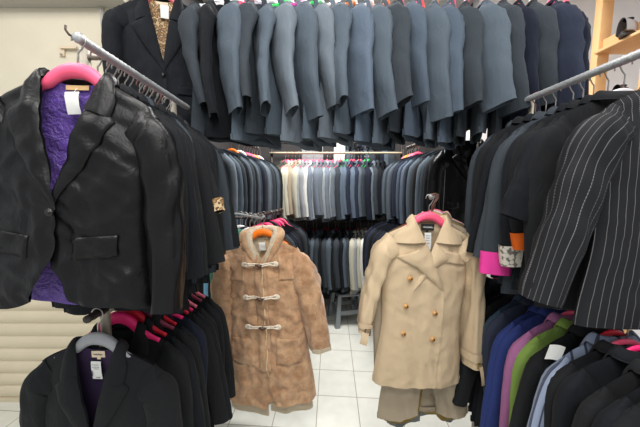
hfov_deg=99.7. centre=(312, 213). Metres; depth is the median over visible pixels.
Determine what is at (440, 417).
coat
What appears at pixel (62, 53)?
wall bracket
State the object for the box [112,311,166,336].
clothes hanger
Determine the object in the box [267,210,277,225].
clothes hanger
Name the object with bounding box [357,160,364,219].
suit jacket
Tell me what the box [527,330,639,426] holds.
suit jacket
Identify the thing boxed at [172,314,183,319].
clothes hanger
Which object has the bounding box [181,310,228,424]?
suit jacket
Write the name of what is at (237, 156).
suit jacket
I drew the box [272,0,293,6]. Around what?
clothes hanger
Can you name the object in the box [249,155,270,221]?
suit jacket
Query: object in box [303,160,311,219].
suit jacket
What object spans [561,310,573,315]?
clothes hanger
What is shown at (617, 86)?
shoe
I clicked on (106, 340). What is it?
clothes hanger
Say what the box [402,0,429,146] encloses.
suit jacket
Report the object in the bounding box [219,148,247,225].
suit jacket
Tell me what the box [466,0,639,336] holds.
wall
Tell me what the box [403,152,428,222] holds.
suit jacket
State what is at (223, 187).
suit jacket
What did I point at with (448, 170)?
jacket
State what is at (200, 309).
suit jacket
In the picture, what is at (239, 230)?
coat
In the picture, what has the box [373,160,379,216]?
suit jacket
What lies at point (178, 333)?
suit jacket
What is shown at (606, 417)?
suit jacket
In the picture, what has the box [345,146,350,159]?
suit jacket
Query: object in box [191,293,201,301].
clothes hanger
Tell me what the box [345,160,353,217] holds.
suit jacket
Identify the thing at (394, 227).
suit jacket
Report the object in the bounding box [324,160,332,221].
suit jacket
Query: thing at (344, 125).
suit jacket
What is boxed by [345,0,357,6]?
clothes hanger
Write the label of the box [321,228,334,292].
suit jacket
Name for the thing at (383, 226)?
suit jacket
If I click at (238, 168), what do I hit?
suit jacket
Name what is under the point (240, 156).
suit jacket
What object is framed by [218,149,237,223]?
suit jacket
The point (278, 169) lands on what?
suit jacket
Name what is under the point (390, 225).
suit jacket
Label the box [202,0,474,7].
ceiling
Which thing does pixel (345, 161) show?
suit jacket
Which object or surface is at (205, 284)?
coat
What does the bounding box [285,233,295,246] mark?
coat
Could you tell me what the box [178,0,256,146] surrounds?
suit jacket
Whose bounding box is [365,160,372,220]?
suit jacket
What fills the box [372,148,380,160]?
suit jacket
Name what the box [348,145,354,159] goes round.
suit jacket
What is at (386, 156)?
suit jacket
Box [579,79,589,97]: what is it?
clothes hanger
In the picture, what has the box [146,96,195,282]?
suit jacket
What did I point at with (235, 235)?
suit jacket
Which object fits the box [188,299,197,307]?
clothes hanger
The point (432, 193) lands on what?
clothes hanger
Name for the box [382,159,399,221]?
suit jacket
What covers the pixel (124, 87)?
suit jacket
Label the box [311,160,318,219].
suit jacket
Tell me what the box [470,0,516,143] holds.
suit jacket
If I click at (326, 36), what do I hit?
suit jacket
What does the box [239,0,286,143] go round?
suit jacket
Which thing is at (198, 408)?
suit jacket
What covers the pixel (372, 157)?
suit jacket
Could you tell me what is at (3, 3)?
trim
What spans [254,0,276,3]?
clothes hanger
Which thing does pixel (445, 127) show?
suit jacket
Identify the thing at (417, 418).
coat
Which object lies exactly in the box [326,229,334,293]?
suit jacket
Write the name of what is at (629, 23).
shoe
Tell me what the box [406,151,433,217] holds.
suit jacket
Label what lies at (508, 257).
suit jacket
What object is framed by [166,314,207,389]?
suit jacket
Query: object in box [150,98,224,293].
suit jacket
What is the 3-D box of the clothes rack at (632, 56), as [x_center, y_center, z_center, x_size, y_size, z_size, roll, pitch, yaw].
[1.036,0.481,1.135,0.082,2.060,1.066,0,6,0]
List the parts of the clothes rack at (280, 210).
rail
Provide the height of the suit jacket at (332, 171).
0.666 m
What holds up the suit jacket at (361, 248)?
hanging from the clothes hanger
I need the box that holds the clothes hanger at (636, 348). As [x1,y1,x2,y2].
[627,345,639,351]
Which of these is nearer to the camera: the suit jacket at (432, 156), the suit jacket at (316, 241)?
the suit jacket at (432, 156)
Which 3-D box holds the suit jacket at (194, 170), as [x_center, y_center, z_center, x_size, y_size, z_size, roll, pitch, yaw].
[-0.665,-0.032,0.955,0.585,0.769,0.087,0,6,-1]
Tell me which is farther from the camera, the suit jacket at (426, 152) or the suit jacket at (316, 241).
the suit jacket at (316, 241)
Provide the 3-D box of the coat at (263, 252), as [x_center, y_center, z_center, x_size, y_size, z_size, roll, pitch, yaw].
[-0.360,0.595,1.719,0.571,0.986,0.098,1,6,6]
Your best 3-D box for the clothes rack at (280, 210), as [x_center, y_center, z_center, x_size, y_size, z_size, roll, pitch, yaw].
[-0.533,0.362,2.448,0.390,2.042,1.174,1,6,13]
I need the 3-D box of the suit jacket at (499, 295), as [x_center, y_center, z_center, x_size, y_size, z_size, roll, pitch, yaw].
[1.058,0.740,1.423,0.660,0.747,0.089,-1,6,-8]
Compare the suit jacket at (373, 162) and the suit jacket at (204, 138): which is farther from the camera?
the suit jacket at (373, 162)
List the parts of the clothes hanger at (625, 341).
hanger arm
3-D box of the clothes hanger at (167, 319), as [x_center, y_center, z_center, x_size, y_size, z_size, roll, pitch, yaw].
[-0.730,0.385,1.150,0.308,0.188,0.027,0,6,5]
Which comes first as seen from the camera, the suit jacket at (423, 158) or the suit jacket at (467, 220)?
the suit jacket at (467, 220)
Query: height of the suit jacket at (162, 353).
0.729 m
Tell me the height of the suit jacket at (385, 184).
0.680 m
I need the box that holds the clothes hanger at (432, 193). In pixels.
[429,193,441,214]
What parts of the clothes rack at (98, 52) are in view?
post, rail, rail, post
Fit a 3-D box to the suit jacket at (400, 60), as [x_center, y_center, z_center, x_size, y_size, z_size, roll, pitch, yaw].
[0.501,-0.796,1.533,0.218,0.735,0.686,3,6,26]
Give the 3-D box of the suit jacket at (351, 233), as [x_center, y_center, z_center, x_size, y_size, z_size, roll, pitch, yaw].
[0.485,0.525,3.230,0.118,0.706,0.530,3,6,30]
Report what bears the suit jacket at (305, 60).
hanging from the clothes hanger
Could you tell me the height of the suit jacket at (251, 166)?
0.700 m
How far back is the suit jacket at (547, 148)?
0.93 m
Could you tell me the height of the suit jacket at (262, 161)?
0.700 m
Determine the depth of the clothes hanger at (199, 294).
1.42 m
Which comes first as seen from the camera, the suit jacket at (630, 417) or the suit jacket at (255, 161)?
the suit jacket at (630, 417)
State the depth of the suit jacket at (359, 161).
2.92 m
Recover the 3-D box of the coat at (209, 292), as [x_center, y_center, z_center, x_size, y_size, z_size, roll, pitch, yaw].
[-0.439,0.565,1.813,0.572,0.946,0.096,1,6,10]
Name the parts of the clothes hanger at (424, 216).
hanger arm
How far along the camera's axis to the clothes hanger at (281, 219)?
2.71 m
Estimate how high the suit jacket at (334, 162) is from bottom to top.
0.666 m
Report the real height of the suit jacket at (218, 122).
0.778 m
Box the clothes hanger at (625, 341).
[611,330,639,345]
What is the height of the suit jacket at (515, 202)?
0.726 m
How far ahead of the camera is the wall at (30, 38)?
1.81 m
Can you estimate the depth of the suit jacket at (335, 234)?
3.01 m
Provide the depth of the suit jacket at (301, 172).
2.91 m
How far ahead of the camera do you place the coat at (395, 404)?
1.41 m
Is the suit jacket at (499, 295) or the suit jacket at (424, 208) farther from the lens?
the suit jacket at (424, 208)
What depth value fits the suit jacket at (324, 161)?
2.91 m
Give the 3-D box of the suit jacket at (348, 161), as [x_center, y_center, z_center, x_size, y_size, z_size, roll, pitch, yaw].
[0.452,-0.293,3.143,0.129,0.646,0.538,4,7,32]
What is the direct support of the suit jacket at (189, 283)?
hanging from the clothes hanger
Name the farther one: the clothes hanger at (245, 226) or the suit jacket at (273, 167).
the suit jacket at (273, 167)
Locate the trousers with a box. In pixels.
[334,143,344,160]
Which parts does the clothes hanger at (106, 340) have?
hanger arm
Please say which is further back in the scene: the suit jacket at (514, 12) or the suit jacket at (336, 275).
the suit jacket at (336, 275)
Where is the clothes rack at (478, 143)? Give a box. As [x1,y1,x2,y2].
[402,128,479,156]
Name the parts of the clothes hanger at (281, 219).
hanger arm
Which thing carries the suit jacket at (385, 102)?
hanging from the clothes hanger
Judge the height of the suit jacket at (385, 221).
0.740 m
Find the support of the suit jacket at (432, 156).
hanging from the clothes rack at (478, 143)
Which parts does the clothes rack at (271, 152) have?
post, rail, rail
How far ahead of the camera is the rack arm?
1.69 m
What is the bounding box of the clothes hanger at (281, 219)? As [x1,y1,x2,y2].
[277,209,290,225]
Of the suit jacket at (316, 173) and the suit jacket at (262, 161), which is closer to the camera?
the suit jacket at (262, 161)
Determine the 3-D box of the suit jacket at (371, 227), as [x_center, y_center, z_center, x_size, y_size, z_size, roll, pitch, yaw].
[0.797,0.415,2.854,0.558,0.680,0.073,-1,6,-5]
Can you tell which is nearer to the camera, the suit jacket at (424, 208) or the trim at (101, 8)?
the trim at (101, 8)
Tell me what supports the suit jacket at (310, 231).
hanging from the clothes hanger
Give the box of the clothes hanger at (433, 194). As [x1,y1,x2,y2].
[421,194,440,222]
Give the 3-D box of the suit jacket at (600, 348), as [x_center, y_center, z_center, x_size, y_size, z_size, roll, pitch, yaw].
[1.048,0.776,0.932,0.494,0.703,0.087,0,6,1]
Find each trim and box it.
[0,0,130,7]
[99,6,104,31]
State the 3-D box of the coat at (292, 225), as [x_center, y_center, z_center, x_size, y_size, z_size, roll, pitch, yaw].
[-0.333,0.530,2.763,0.559,0.900,0.076,0,6,4]
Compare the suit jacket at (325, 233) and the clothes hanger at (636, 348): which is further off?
the suit jacket at (325, 233)
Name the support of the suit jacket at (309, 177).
hanging from the clothes hanger
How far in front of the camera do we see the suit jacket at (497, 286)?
1.44 m
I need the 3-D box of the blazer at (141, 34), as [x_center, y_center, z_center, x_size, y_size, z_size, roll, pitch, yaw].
[-0.784,-0.781,1.447,0.591,0.761,0.149,-2,6,-14]
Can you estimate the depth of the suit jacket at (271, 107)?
1.32 m
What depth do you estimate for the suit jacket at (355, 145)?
3.23 m
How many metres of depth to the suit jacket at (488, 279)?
1.53 m
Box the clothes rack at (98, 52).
[64,25,190,346]
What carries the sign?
hanging from the rail
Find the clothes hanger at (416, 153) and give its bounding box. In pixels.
[411,146,422,155]
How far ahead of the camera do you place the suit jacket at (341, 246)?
2.99 m
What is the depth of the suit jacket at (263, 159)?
2.80 m
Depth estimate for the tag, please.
0.95 m
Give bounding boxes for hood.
[241,225,286,264]
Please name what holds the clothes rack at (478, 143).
on the floor
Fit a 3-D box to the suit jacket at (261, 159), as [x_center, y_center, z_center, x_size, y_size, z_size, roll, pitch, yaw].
[-0.635,-0.194,2.741,0.560,0.740,0.075,1,6,9]
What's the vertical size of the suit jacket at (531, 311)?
0.768 m
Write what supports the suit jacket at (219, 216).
hanging from the clothes hanger
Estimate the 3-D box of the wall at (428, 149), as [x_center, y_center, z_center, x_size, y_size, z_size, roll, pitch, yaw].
[1.600,-0.402,3.276,0.100,3.400,1.000,0,6,0]
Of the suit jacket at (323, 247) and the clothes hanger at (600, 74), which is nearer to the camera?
the clothes hanger at (600, 74)
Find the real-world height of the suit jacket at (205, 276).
0.729 m
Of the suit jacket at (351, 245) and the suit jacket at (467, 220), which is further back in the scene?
the suit jacket at (351, 245)
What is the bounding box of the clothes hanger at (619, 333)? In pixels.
[600,329,625,336]
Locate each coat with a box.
[204,283,207,295]
[208,228,238,297]
[210,225,330,415]
[210,229,242,298]
[213,230,268,275]
[278,225,300,251]
[281,225,302,252]
[283,222,307,254]
[284,224,304,252]
[285,232,297,247]
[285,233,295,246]
[289,221,308,255]
[357,214,485,388]
[373,215,468,421]
[385,213,463,423]
[387,212,463,426]
[421,211,463,224]
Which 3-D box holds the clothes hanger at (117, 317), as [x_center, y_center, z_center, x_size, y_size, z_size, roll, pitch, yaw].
[-0.733,0.397,1.018,0.308,0.188,0.027,-1,6,-1]
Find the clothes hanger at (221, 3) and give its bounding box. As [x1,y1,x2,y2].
[215,0,243,4]
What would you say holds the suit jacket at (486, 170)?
hanging from the clothes hanger
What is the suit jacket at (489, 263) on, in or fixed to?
hanging from the clothes hanger
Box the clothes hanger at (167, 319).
[164,315,176,325]
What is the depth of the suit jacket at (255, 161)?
2.43 m
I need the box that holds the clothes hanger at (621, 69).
[613,62,634,90]
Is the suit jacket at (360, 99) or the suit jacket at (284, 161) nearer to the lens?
the suit jacket at (360, 99)
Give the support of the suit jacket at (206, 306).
hanging from the clothes hanger at (194, 297)
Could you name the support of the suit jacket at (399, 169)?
hanging from the clothes rack at (478, 143)
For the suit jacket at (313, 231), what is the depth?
3.07 m
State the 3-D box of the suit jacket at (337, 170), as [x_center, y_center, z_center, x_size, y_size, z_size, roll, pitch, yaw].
[0.370,-0.273,3.146,0.136,0.676,0.536,3,6,30]
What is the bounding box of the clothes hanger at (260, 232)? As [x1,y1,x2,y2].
[241,214,288,243]
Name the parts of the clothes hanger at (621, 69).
hanger arm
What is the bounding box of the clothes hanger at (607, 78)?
[604,68,615,90]
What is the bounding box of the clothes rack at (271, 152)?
[269,145,402,221]
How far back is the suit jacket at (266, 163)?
2.66 m
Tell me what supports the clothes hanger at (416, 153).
hanging from the clothes rack at (478, 143)
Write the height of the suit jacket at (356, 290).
0.726 m
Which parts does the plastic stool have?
leg, leg, seat, leg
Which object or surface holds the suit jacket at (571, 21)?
hanging from the clothes hanger
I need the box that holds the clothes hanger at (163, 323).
[141,311,173,330]
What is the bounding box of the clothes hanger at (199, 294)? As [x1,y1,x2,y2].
[195,292,205,298]
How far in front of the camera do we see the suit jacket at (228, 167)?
1.87 m
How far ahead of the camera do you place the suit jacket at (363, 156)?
3.25 m
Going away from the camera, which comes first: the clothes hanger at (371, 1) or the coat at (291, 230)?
the clothes hanger at (371, 1)
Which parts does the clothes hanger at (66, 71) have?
hanger arm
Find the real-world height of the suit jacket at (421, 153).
0.740 m
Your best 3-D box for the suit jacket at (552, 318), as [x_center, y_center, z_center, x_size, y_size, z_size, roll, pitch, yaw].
[1.047,0.762,1.126,0.519,0.731,0.087,-1,6,-5]
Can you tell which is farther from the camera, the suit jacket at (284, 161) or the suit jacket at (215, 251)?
the suit jacket at (284, 161)
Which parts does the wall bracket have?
plate, arm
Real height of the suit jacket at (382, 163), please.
0.646 m
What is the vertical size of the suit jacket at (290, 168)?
0.646 m
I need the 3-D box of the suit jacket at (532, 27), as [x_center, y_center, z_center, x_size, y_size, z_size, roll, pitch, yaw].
[1.161,-0.782,1.547,0.224,0.772,0.553,4,7,35]
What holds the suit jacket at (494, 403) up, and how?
hanging from the clothes hanger
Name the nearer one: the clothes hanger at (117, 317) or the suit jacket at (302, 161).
the clothes hanger at (117, 317)
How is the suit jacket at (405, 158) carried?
hanging from the clothes rack at (478, 143)
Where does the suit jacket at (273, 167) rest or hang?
hanging from the clothes hanger
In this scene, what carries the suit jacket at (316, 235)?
hanging from the clothes hanger
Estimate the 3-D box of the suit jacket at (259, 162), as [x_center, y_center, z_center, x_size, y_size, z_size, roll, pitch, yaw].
[-0.686,-0.209,2.526,0.558,0.680,0.073,1,6,9]
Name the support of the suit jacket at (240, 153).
hanging from the clothes hanger
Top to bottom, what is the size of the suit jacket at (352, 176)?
0.686 m
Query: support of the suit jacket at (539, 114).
hanging from the clothes hanger
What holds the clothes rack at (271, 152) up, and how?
on the floor
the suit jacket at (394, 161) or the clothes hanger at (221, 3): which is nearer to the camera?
the clothes hanger at (221, 3)
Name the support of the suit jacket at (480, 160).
hanging from the clothes hanger
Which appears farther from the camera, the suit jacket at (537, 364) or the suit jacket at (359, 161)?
the suit jacket at (359, 161)
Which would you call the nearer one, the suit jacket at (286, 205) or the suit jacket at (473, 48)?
the suit jacket at (473, 48)
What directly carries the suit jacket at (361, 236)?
hanging from the clothes rack at (271, 152)
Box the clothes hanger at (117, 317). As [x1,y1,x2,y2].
[90,311,160,341]
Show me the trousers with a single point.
(339, 147)
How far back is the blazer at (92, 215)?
0.72 m
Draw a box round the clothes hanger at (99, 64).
[90,51,102,71]
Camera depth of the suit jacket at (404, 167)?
2.38 m
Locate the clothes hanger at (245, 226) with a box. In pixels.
[239,212,247,228]
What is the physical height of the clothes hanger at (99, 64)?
0.211 m
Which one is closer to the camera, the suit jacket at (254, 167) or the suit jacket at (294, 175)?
the suit jacket at (254, 167)
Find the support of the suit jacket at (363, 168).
hanging from the clothes hanger
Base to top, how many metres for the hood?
0.276 m
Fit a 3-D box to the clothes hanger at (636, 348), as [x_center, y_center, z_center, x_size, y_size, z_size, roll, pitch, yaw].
[1.046,0.418,0.855,0.314,0.204,0.012,1,6,3]
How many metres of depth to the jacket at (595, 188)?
0.81 m
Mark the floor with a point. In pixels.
(347, 395)
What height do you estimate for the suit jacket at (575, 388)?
0.711 m
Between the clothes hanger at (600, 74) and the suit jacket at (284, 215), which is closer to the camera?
the clothes hanger at (600, 74)
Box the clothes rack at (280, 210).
[198,146,282,292]
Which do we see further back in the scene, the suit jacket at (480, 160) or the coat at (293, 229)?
the coat at (293, 229)
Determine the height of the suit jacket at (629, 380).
0.773 m
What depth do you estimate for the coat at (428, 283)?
1.29 m
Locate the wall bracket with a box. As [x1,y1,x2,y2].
[58,46,77,56]
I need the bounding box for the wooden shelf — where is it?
[589,0,639,332]
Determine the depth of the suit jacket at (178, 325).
1.14 m
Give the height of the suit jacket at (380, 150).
0.666 m
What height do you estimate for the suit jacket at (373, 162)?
0.676 m
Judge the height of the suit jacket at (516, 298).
0.703 m
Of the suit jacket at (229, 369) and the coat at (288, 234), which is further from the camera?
the coat at (288, 234)
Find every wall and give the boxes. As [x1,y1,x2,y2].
[0,8,111,95]
[182,0,235,293]
[236,141,424,298]
[425,3,472,152]
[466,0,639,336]
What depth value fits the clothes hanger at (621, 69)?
0.90 m
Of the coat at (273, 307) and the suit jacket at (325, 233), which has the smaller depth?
the coat at (273, 307)
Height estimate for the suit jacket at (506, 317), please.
0.711 m
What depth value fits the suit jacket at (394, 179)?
2.54 m
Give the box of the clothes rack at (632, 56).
[471,49,639,426]
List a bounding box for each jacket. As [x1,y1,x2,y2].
[51,83,188,308]
[64,86,203,314]
[88,314,210,426]
[90,321,193,426]
[115,317,205,426]
[136,91,208,309]
[140,93,193,287]
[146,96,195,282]
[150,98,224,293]
[157,103,224,283]
[160,315,200,352]
[166,109,211,278]
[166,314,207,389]
[167,109,225,282]
[172,112,224,254]
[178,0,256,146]
[178,115,218,264]
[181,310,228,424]
[184,120,238,272]
[185,120,239,269]
[187,293,224,369]
[188,306,232,419]
[189,301,219,426]
[193,293,235,397]
[197,0,263,146]
[215,0,281,149]
[217,148,243,224]
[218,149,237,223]
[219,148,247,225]
[220,152,234,207]
[223,149,250,222]
[226,149,252,221]
[235,152,258,226]
[236,152,260,225]
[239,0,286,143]
[240,153,262,224]
[242,156,255,226]
[243,154,265,218]
[246,154,267,222]
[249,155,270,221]
[253,0,283,136]
[255,157,275,220]
[259,158,279,214]
[261,159,276,218]
[262,161,272,221]
[263,159,280,213]
[264,159,282,218]
[270,0,321,151]
[278,160,285,217]
[281,160,293,219]
[284,161,292,217]
[287,160,297,217]
[291,160,300,220]
[293,0,336,146]
[296,160,304,220]
[299,160,307,219]
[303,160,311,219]
[307,160,314,220]
[308,228,315,257]
[308,228,319,259]
[310,227,324,261]
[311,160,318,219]
[312,160,321,217]
[313,228,326,272]
[314,0,352,146]
[318,160,325,217]
[318,228,332,290]
[321,161,328,221]
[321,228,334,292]
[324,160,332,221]
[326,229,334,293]
[329,161,335,219]
[329,228,343,293]
[330,0,360,144]
[330,160,339,219]
[333,228,344,290]
[335,160,349,220]
[338,228,347,291]
[340,160,348,219]
[341,228,353,292]
[343,160,349,214]
[344,227,356,291]
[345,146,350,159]
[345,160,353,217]
[347,0,378,148]
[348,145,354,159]
[349,228,358,294]
[350,160,357,221]
[352,228,364,294]
[353,144,359,159]
[353,160,360,220]
[357,145,365,159]
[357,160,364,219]
[357,228,366,289]
[360,160,371,218]
[360,228,369,288]
[362,145,367,159]
[362,221,384,275]
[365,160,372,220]
[365,221,390,251]
[365,223,393,269]
[366,146,375,160]
[367,223,391,265]
[368,161,384,220]
[370,0,397,151]
[371,224,400,248]
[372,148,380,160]
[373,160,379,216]
[375,224,397,241]
[376,160,386,217]
[377,225,400,239]
[378,149,383,160]
[381,161,394,220]
[382,151,388,165]
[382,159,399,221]
[384,158,402,221]
[386,161,398,222]
[387,0,413,144]
[388,151,395,163]
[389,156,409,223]
[391,158,405,223]
[392,155,415,223]
[396,159,408,224]
[398,153,421,222]
[399,153,423,223]
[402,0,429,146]
[402,152,427,220]
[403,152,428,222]
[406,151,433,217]
[409,151,434,215]
[411,149,440,214]
[415,148,444,214]
[419,0,452,148]
[419,151,439,212]
[422,153,437,211]
[426,139,483,223]
[437,0,471,149]
[452,288,503,421]
[453,0,484,145]
[453,294,515,426]
[464,120,512,233]
[466,113,533,277]
[468,279,501,402]
[468,283,501,411]
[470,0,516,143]
[471,116,523,224]
[473,111,546,283]
[479,106,558,294]
[480,304,539,426]
[481,294,523,389]
[482,297,533,389]
[484,277,496,287]
[485,308,573,426]
[487,0,530,137]
[498,103,568,289]
[499,94,618,222]
[499,312,572,426]
[503,0,540,128]
[508,99,579,287]
[509,317,572,422]
[509,324,623,426]
[518,88,639,329]
[523,90,636,309]
[526,0,559,105]
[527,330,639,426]
[540,0,585,111]
[544,339,639,426]
[551,345,639,426]
[565,1,590,94]
[571,358,639,426]
[591,387,639,426]
[611,402,639,426]
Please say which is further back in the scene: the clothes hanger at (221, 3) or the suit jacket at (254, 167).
the suit jacket at (254, 167)
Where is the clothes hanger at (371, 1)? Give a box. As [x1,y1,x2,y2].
[364,0,374,7]
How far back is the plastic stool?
3.17 m
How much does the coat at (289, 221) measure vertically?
0.800 m
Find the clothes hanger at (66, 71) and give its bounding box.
[41,32,101,90]
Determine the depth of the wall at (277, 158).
3.74 m
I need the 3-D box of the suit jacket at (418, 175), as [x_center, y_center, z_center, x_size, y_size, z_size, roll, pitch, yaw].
[1.075,-0.131,2.095,0.560,0.740,0.074,0,6,2]
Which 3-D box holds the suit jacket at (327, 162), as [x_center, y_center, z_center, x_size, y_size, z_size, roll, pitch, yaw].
[0.205,-0.266,3.150,0.126,0.686,0.535,3,6,24]
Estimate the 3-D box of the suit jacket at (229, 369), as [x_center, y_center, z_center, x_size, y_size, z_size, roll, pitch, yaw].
[-0.717,0.749,1.468,0.584,0.768,0.087,0,6,-2]
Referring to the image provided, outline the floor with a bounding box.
[0,299,471,426]
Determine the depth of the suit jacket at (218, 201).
1.06 m
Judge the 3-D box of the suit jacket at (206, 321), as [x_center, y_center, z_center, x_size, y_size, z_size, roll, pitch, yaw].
[-0.728,0.756,1.326,0.660,0.748,0.089,0,6,-2]
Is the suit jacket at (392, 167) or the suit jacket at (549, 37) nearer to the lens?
the suit jacket at (549, 37)
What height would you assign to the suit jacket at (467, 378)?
0.747 m
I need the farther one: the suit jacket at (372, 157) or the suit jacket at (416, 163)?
the suit jacket at (372, 157)
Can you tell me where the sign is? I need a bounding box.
[302,146,322,159]
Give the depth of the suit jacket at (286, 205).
2.92 m
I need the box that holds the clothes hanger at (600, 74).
[590,74,600,94]
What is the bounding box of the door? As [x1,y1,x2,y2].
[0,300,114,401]
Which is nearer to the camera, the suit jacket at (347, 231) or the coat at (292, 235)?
the coat at (292, 235)
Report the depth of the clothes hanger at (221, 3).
1.42 m
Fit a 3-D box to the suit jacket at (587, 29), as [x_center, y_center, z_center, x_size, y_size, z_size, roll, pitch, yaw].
[1.430,-0.778,1.562,0.205,0.786,0.586,4,8,38]
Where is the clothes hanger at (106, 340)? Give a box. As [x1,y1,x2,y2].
[75,308,130,357]
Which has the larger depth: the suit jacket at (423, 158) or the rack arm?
the suit jacket at (423, 158)
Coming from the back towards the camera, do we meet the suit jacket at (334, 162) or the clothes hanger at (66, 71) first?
the suit jacket at (334, 162)
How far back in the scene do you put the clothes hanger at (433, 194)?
1.34 m
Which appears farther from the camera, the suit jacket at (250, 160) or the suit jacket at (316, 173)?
the suit jacket at (316, 173)
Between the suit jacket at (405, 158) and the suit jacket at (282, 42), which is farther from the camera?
the suit jacket at (405, 158)
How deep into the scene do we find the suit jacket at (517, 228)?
1.03 m
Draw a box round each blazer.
[0,67,185,313]
[19,336,182,426]
[101,0,214,139]
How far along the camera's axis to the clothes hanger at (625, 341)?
0.90 m
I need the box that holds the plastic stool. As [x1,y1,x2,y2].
[327,290,360,328]
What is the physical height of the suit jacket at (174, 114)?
0.771 m
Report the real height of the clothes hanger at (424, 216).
0.197 m
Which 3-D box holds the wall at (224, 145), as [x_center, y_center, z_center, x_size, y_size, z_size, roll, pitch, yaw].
[-1.110,-0.368,2.938,0.100,3.400,1.880,0,6,0]
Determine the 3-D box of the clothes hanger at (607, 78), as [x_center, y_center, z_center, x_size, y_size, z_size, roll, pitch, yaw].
[1.045,-0.425,0.959,0.314,0.204,0.012,0,6,-3]
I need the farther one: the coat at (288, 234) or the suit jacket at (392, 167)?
the suit jacket at (392, 167)
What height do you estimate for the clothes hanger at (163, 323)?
0.188 m
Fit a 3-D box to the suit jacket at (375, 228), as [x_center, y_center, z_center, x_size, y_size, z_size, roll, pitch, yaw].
[0.811,0.457,2.731,0.560,0.740,0.074,0,6,4]
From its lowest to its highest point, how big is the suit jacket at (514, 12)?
0.790 m
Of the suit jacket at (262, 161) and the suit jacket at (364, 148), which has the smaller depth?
the suit jacket at (262, 161)
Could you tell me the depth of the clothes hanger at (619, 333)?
0.94 m
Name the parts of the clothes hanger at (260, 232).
hanger arm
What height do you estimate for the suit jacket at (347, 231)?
0.706 m
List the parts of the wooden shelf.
post, rail, post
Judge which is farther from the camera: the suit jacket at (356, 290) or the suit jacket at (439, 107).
the suit jacket at (356, 290)
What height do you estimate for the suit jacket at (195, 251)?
0.768 m
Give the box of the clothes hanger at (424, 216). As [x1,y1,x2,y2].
[415,194,443,227]
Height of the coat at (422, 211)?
0.727 m
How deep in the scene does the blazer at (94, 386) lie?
0.89 m
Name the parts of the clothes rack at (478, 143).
rail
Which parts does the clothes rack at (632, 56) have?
post, rail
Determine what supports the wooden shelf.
on the floor
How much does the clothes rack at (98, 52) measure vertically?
2.062 m
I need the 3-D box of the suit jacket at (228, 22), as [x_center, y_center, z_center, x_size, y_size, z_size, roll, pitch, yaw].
[-0.309,-0.781,1.541,0.205,0.769,0.569,3,6,27]
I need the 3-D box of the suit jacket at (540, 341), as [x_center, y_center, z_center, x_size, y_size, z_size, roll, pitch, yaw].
[1.062,0.767,1.081,0.520,0.730,0.087,0,6,1]
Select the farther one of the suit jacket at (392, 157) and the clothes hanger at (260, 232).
the suit jacket at (392, 157)
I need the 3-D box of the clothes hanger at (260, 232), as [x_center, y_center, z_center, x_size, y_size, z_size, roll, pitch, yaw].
[-0.299,0.103,1.618,0.307,0.197,0.030,0,6,4]
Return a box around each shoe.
[612,84,629,90]
[615,17,637,39]

